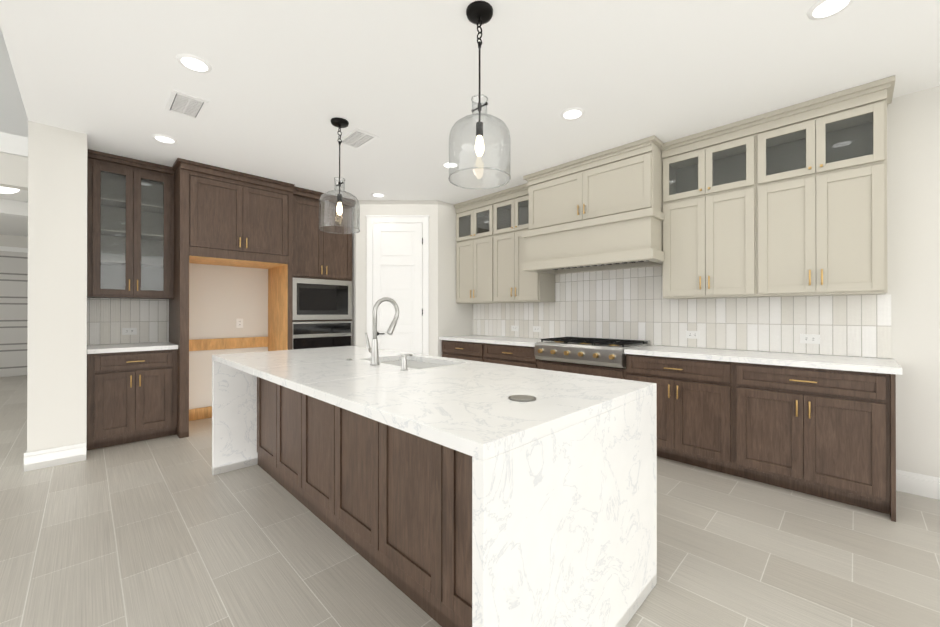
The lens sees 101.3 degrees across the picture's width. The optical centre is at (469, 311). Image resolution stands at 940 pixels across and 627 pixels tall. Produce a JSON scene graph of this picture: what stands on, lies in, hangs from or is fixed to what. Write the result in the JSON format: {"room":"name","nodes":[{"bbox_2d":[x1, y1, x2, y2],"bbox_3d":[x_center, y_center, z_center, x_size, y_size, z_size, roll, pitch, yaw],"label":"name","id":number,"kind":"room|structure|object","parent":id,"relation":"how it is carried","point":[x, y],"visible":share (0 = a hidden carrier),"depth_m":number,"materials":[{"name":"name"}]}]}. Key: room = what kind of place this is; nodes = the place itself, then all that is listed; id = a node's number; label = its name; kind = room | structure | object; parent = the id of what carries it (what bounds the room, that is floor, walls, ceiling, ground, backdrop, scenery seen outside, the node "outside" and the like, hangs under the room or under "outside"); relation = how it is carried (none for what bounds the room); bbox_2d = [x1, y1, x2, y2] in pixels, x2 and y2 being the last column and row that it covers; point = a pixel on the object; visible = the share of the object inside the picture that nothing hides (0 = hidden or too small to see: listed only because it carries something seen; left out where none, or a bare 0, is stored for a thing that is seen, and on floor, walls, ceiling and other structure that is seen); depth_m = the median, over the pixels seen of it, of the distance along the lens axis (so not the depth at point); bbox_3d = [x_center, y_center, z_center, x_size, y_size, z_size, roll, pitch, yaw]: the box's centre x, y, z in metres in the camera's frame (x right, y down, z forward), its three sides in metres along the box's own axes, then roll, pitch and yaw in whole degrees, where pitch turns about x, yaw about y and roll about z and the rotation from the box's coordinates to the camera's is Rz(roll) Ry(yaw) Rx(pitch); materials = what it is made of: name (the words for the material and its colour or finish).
{"room":"kitchen","nodes":[
{"label":"kitchen","id":0,"kind":"room"},
{"bbox_2d":[0,27,27,136],"bbox_3d":[-6.335,-2.857,4.994,0.940,2.120,0.019,0,0,-45],"label":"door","id":1,"kind":"structure","parent":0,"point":[13,118],"depth_m":5.16,"materials":[{"name":"white paint"}]},
{"bbox_2d":[0,375,939,626],"bbox_3d":[-3.176,1.297,2.498,9.240,0.100,15.440,0,0,-45],"label":"floor","id":2,"kind":"structure","parent":0,"point":[169,531],"depth_m":1.99,"materials":[{"name":"tile"}]},
{"bbox_2d":[87,349,177,449],"bbox_3d":[-3.357,0.814,3.835,0.645,0.875,0.649,0,0,-45],"label":"base cabinet","id":3,"kind":"object","parent":2,"relation":"on","point":[132,397],"visible":0.98,"depth_m":3.61,"materials":[{"name":"brown wood"}]},
{"bbox_2d":[87,342,177,353],"bbox_3d":[-3.361,0.354,3.840,0.645,0.040,0.637,0,0,-45],"label":"countertop","id":4,"kind":"structure","parent":3,"relation":"on","point":[114,348],"depth_m":3.69,"materials":[{"name":"white stone"}]},
{"bbox_2d":[169,158,294,437],"bbox_3d":[-2.719,-0.121,4.401,1.108,2.748,0.752,0,0,-45],"label":"surround","id":5,"kind":"object","parent":2,"relation":"on","point":[224,217],"visible":0.9,"depth_m":4.16,"materials":[{"name":"brown wood"}]},
{"bbox_2d":[257,377,280,484],"bbox_3d":[-1.204,0.812,3.241,0.900,0.876,0.612,0,0,-45],"label":"base cabinet","id":6,"kind":"object","parent":2,"relation":"on","point":[268,393],"depth_m":2.95,"materials":[{"name":"brown wood"}]},
{"bbox_2d":[281,386,308,508],"bbox_3d":[-0.871,0.811,2.908,0.900,0.876,0.577,0,0,-45],"label":"base cabinet","id":7,"kind":"object","parent":2,"relation":"on","point":[294,404],"depth_m":2.58,"materials":[{"name":"brown wood"}]},
{"bbox_2d":[293,187,354,320],"bbox_3d":[-2.065,-0.119,5.104,0.807,2.748,0.682,0,0,-45],"label":"tall cabinet","id":8,"kind":"object","parent":2,"relation":"on","point":[319,254],"visible":0.38,"depth_m":4.87,"materials":[{"name":"brown wood"}]},
{"bbox_2d":[293,278,351,319],"bbox_3d":[-2.062,-0.153,5.101,0.795,0.511,0.578,0,0,-45],"label":"built-in microwave","id":9,"kind":"object","parent":8,"relation":"in","point":[318,299],"visible":0.73,"depth_m":4.88,"materials":[{"name":"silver metal"}]},
{"bbox_2d":[293,321,351,348],"bbox_3d":[-2.045,0.490,5.082,0.795,0.730,0.626,0,0,-45],"label":"built-in oven","id":10,"kind":"object","parent":8,"relation":"in","point":[313,334],"visible":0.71,"depth_m":4.88,"materials":[{"name":"black glass"}]},
{"bbox_2d":[309,361,424,568],"bbox_3d":[-0.443,0.810,2.480,0.900,0.876,0.916,0,0,-45],"label":"base cabinet","id":11,"kind":"object","parent":2,"relation":"on","point":[342,442],"depth_m":2.09,"materials":[{"name":"brown wood"}]},
{"bbox_2d":[212,346,656,626],"bbox_3d":[-0.564,0.787,2.360,1.160,0.916,2.850,0,0,-45],"label":"countertop","id":12,"kind":"structure","parent":11,"relation":"on","point":[564,499],"depth_m":1.38,"materials":[{"name":"white stone"}]},
{"bbox_2d":[365,297,398,364],"bbox_3d":[-0.560,0.118,2.471,0.208,0.422,0.118,0,0,-45],"label":"faucet","id":13,"kind":"object","parent":12,"relation":"on","point":[373,350],"visible":1,"depth_m":2.40,"materials":[{"name":"silver metal"}]},
{"bbox_2d":[400,354,412,369],"bbox_3d":[-0.361,0.284,2.189,0.078,0.088,0.044,0,0,-45],"label":"soap dispenser","id":14,"kind":"object","parent":12,"relation":"on","point":[403,363],"visible":1,"depth_m":2.17,"materials":[{"name":"silver metal"}]},
{"bbox_2d":[379,360,444,368],"bbox_3d":[-0.397,0.480,2.590,0.420,0.216,0.720,0,0,-45],"label":"island sink","id":15,"kind":"object","parent":12,"relation":"in","point":[416,364],"depth_m":2.88,"materials":[{"name":"white"}]},
{"bbox_2d":[508,395,535,401],"bbox_3d":[0.196,0.324,1.445,0.104,0.004,0.104,0,0,-45],"label":"outlet","id":16,"kind":"object","parent":12,"relation":"on","point":[524,398],"visible":1,"depth_m":1.43,"materials":[{"name":"silver metal"}]},
{"bbox_2d":[377,421,436,621],"bbox_3d":[-0.015,0.808,2.051,0.900,0.876,0.577,0,0,-45],"label":"base cabinet","id":17,"kind":"object","parent":2,"relation":"on","point":[393,505],"depth_m":1.68,"materials":[{"name":"brown wood"}]},
{"bbox_2d":[437,444,471,626],"bbox_3d":[0.317,0.807,1.718,0.900,0.876,0.612,0,0,-45],"label":"base cabinet","id":18,"kind":"object","parent":2,"relation":"on","point":[454,468],"depth_m":1.47,"materials":[{"name":"brown wood"}]},
{"bbox_2d":[442,340,481,361],"bbox_3d":[0.101,0.818,5.144,0.617,0.876,0.784,0,0,-45],"label":"base cabinet","id":19,"kind":"object","parent":2,"relation":"on","point":[472,351],"depth_m":4.91,"materials":[{"name":"brown wood"}]},
{"bbox_2d":[439,335,901,374],"bbox_3d":[1.282,0.354,3.944,0.645,0.040,4.152,0,0,-45],"label":"countertop","id":20,"kind":"structure","parent":19,"relation":"on","point":[866,364],"depth_m":2.91,"materials":[{"name":"white stone"}]},
{"bbox_2d":[482,343,538,368],"bbox_3d":[0.655,0.816,4.590,0.617,0.876,0.783,0,0,-45],"label":"base cabinet","id":21,"kind":"object","parent":2,"relation":"on","point":[522,356],"depth_m":4.36,"materials":[{"name":"brown wood"}]},
{"bbox_2d":[538,360,625,379],"bbox_3d":[1.264,0.884,3.980,0.617,0.736,0.940,0,0,-45],"label":"base cabinet","id":22,"kind":"object","parent":2,"relation":"on","point":[611,372],"depth_m":3.72,"materials":[{"name":"brown wood"}]},
{"bbox_2d":[626,354,729,474],"bbox_3d":[1.882,0.812,3.361,0.617,0.876,0.810,0,0,-45],"label":"base cabinet","id":23,"kind":"object","parent":2,"relation":"on","point":[693,395],"depth_m":3.07,"materials":[{"name":"brown wood"}]},
{"bbox_2d":[535,336,649,368],"bbox_3d":[1.227,0.399,3.944,0.690,0.225,0.934,0,0,-45],"label":"range","id":24,"kind":"object","parent":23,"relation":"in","point":[607,352],"visible":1,"depth_m":3.73,"materials":[{"name":"silver metal"}]},
{"bbox_2d":[730,362,895,521],"bbox_3d":[2.454,0.810,2.787,0.619,0.876,0.811,0,0,-45],"label":"base cabinet","id":25,"kind":"object","parent":2,"relation":"on","point":[829,434],"depth_m":2.54,"materials":[{"name":"brown wood"}]},
{"bbox_2d":[0,86,939,477],"bbox_3d":[-3.176,-1.553,2.506,9.240,5.600,15.440,0,0,-45],"label":"wall","id":26,"kind":"structure","parent":0,"point":[50,172],"depth_m":3.12,"materials":[{"name":"white paint"}]},
{"bbox_2d":[0,246,27,376],"bbox_3d":[-8.857,0.002,7.554,1.100,2.520,0.019,0,0,-45],"label":"hall door","id":27,"kind":"structure","parent":26,"relation":"in","point":[13,306],"depth_m":7.51,"materials":[{"name":"white wood"}]},
{"bbox_2d":[0,132,27,156],"bbox_3d":[-6.261,-1.723,2.522,4.655,0.200,0.200,0,0,-45],"label":"trim","id":28,"kind":"structure","parent":26,"relation":"attached to","point":[13,144],"depth_m":3.95,"materials":[{"name":"white paint"}]},
{"bbox_2d":[0,199,27,217],"bbox_3d":[-7.582,-1.404,3.844,4.655,0.189,0.180,0,0,-45],"label":"trim","id":29,"kind":"structure","parent":26,"relation":"attached to","point":[13,208],"depth_m":5.18,"materials":[{"name":"white wood"}]},
{"bbox_2d":[87,298,168,344],"bbox_3d":[-3.583,0.099,4.064,0.645,0.470,0.010,0,0,-45],"label":"backsplash","id":30,"kind":"structure","parent":26,"relation":"attached to","point":[108,319],"depth_m":4.04,"materials":[{"name":"tile"}]},
{"bbox_2d":[122,328,136,334],"bbox_3d":[-3.580,0.207,4.052,0.116,0.072,0.008,0,0,-45],"label":"outlet","id":31,"kind":"object","parent":30,"relation":"attached to","point":[129,331],"visible":1,"depth_m":4.05,"materials":[{"name":"white plastic"}]},
{"bbox_2d":[87,149,174,298],"bbox_3d":[-3.441,-0.818,3.923,0.645,1.358,0.412,0,0,-45],"label":"upper cabinet","id":32,"kind":"object","parent":26,"relation":"attached to","point":[130,228],"visible":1,"depth_m":3.89,"materials":[{"name":"brown wood"}]},
{"bbox_2d":[236,319,242,327],"bbox_3d":[-2.860,0.144,4.789,0.072,0.116,0.008,0,0,-45],"label":"outlet","id":33,"kind":"object","parent":26,"relation":"attached to","point":[239,323],"visible":1,"depth_m":4.78,"materials":[{"name":"white plastic"}]},
{"bbox_2d":[366,215,428,354],"bbox_3d":[-0.969,-0.017,5.160,0.615,2.545,0.615,0,0,-45],"label":"pantry door","id":34,"kind":"structure","parent":26,"relation":"in","point":[394,256],"depth_m":5.16,"materials":[{"name":"white wood"}]},
{"bbox_2d":[456,227,497,302],"bbox_3d":[0.192,-0.572,5.249,0.347,0.915,0.768,0,0,-45],"label":"upper cabinet","id":35,"kind":"object","parent":26,"relation":"attached to","point":[491,248],"depth_m":5.11,"materials":[{"name":"beige paint"}]},
{"bbox_2d":[24,443,939,499],"bbox_3d":[-3.176,1.175,2.498,9.000,0.145,15.200,0,0,-45],"label":"baseboard","id":36,"kind":"structure","parent":26,"relation":"attached to","point":[928,486],"depth_m":3.02,"materials":[{"name":"white wood"}]},
{"bbox_2d":[498,223,554,302],"bbox_3d":[0.636,-0.573,4.804,0.347,0.915,0.769,0,0,-45],"label":"upper cabinet","id":37,"kind":"object","parent":26,"relation":"attached to","point":[515,285],"depth_m":4.64,"materials":[{"name":"beige paint"}]},
{"bbox_2d":[522,135,663,274],"bbox_3d":[1.275,-0.973,3.961,0.614,1.048,1.392,0,0,-45],"label":"range hood","id":38,"kind":"object","parent":26,"relation":"attached to","point":[600,211],"visible":0.98,"depth_m":3.67,"materials":[{"name":"beige paint"}]},
{"bbox_2d":[473,266,890,357],"bbox_3d":[1.502,-0.067,4.176,0.010,0.802,4.137,0,0,-45],"label":"backsplash","id":39,"kind":"structure","parent":26,"relation":"attached to","point":[631,303],"depth_m":3.64,"materials":[{"name":"tile"}]},
{"bbox_2d":[511,325,517,330],"bbox_3d":[0.590,0.220,5.074,0.008,0.072,0.116,0,0,-45],"label":"electrical outlet","id":40,"kind":"object","parent":39,"relation":"attached to","point":[514,328],"visible":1,"depth_m":5.08,"materials":[{"name":"white plastic"}]},
{"bbox_2d":[533,326,540,331],"bbox_3d":[0.837,0.219,4.827,0.008,0.072,0.116,0,0,-45],"label":"electrical outlet","id":41,"kind":"object","parent":39,"relation":"attached to","point":[536,328],"visible":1,"depth_m":4.82,"materials":[{"name":"white plastic"}]},
{"bbox_2d":[686,331,699,338],"bbox_3d":[2.074,0.215,3.589,0.008,0.072,0.116,0,0,-45],"label":"electrical outlet","id":42,"kind":"object","parent":39,"relation":"attached to","point":[693,334],"visible":1,"depth_m":3.58,"materials":[{"name":"white plastic"}]},
{"bbox_2d":[800,334,819,343],"bbox_3d":[2.653,0.214,3.008,0.008,0.072,0.116,0,0,-45],"label":"electrical outlet","id":43,"kind":"object","parent":39,"relation":"attached to","point":[810,338],"visible":1,"depth_m":3.00,"materials":[{"name":"white plastic"}]},
{"bbox_2d":[662,175,767,298],"bbox_3d":[2.116,-0.578,3.322,0.347,0.915,0.760,0,0,-45],"label":"upper cabinet","id":44,"kind":"object","parent":26,"relation":"attached to","point":[715,236],"depth_m":3.17,"materials":[{"name":"beige paint"}]},
{"bbox_2d":[768,147,887,296],"bbox_3d":[2.555,-0.579,2.884,0.347,0.915,0.760,0,0,-45],"label":"upper cabinet","id":45,"kind":"object","parent":26,"relation":"attached to","point":[790,201],"depth_m":2.69,"materials":[{"name":"beige paint"}]},
{"bbox_2d":[0,0,939,236],"bbox_3d":[-3.176,-2.978,2.511,9.240,2.950,15.440,0,0,-45],"label":"ceiling","id":46,"kind":"structure","parent":0,"point":[280,85],"depth_m":2.44,"materials":[{"name":"white paint"}]},
{"bbox_2d":[0,187,18,193],"bbox_3d":[-5.614,-1.461,4.594,0.320,0.070,0.320,0,0,-45],"label":"flush ceiling light","id":47,"kind":"object","parent":46,"relation":"attached to","point":[5,190],"visible":0.83,"depth_m":4.61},
{"bbox_2d":[152,134,176,143],"bbox_3d":[-2.649,-1.496,3.344,0.176,0.008,0.176,0,0,-45],"label":"recessed light","id":48,"kind":"object","parent":46,"relation":"in","point":[164,138],"visible":1,"depth_m":3.33,"materials":[{"name":"white plastic"}]},
{"bbox_2d":[165,90,208,119],"bbox_3d":[-2.066,-1.499,2.810,0.210,0.006,0.360,0,0,-45],"label":"ceiling vent","id":49,"kind":"object","parent":46,"relation":"in","point":[183,104],"visible":1,"depth_m":2.80,"materials":[{"name":"white metal"}]},
{"bbox_2d":[176,53,211,72],"bbox_3d":[-1.667,-1.499,2.332,0.176,0.008,0.176,0,0,-45],"label":"recessed light","id":50,"kind":"object","parent":46,"relation":"in","point":[194,63],"visible":1,"depth_m":2.32,"materials":[{"name":"white plastic"}]},
{"bbox_2d":[318,117,359,233],"bbox_3d":[-1.030,-1.072,3.045,0.312,0.857,0.312,0,0,-45],"label":"pendant light","id":51,"kind":"object","parent":46,"relation":"hanging from","point":[339,123],"visible":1,"depth_m":3.03,"materials":[{"name":"clear glass"}]},
{"bbox_2d":[336,128,378,149],"bbox_3d":[-0.984,-1.497,3.353,0.210,0.006,0.360,0,0,-45],"label":"ceiling vent","id":52,"kind":"object","parent":46,"relation":"in","point":[356,138],"visible":1,"depth_m":3.34,"materials":[{"name":"white metal"}]},
{"bbox_2d":[371,193,384,196],"bbox_3d":[-1.173,-1.491,4.930,0.176,0.008,0.176,0,0,-45],"label":"recessed light","id":53,"kind":"object","parent":46,"relation":"in","point":[378,194],"visible":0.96,"depth_m":4.91,"materials":[{"name":"white plastic"}]},
{"bbox_2d":[442,161,458,167],"bbox_3d":[-0.198,-1.494,3.925,0.176,0.008,0.176,0,0,-45],"label":"recessed light","id":54,"kind":"object","parent":46,"relation":"in","point":[445,164],"visible":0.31,"depth_m":3.90,"materials":[{"name":"white plastic"}]},
{"bbox_2d":[448,1,510,189],"bbox_3d":[0.048,-1.082,1.930,0.312,0.844,0.312,0,0,-45],"label":"pendant light","id":55,"kind":"object","parent":46,"relation":"hanging from","point":[478,13],"visible":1,"depth_m":1.92,"materials":[{"name":"clear glass"}]},
{"bbox_2d":[561,107,584,119],"bbox_3d":[0.777,-1.497,2.921,0.176,0.008,0.176,0,0,-45],"label":"recessed light","id":56,"kind":"object","parent":46,"relation":"in","point":[573,113],"visible":1,"depth_m":2.90,"materials":[{"name":"white plastic"}]},
{"bbox_2d":[807,0,853,19],"bbox_3d":[1.773,-1.500,1.895,0.176,0.008,0.176,0,0,-45],"label":"recessed light","id":57,"kind":"object","parent":46,"relation":"in","point":[821,9],"visible":1,"depth_m":1.90,"materials":[{"name":"white plastic"}]}
]}

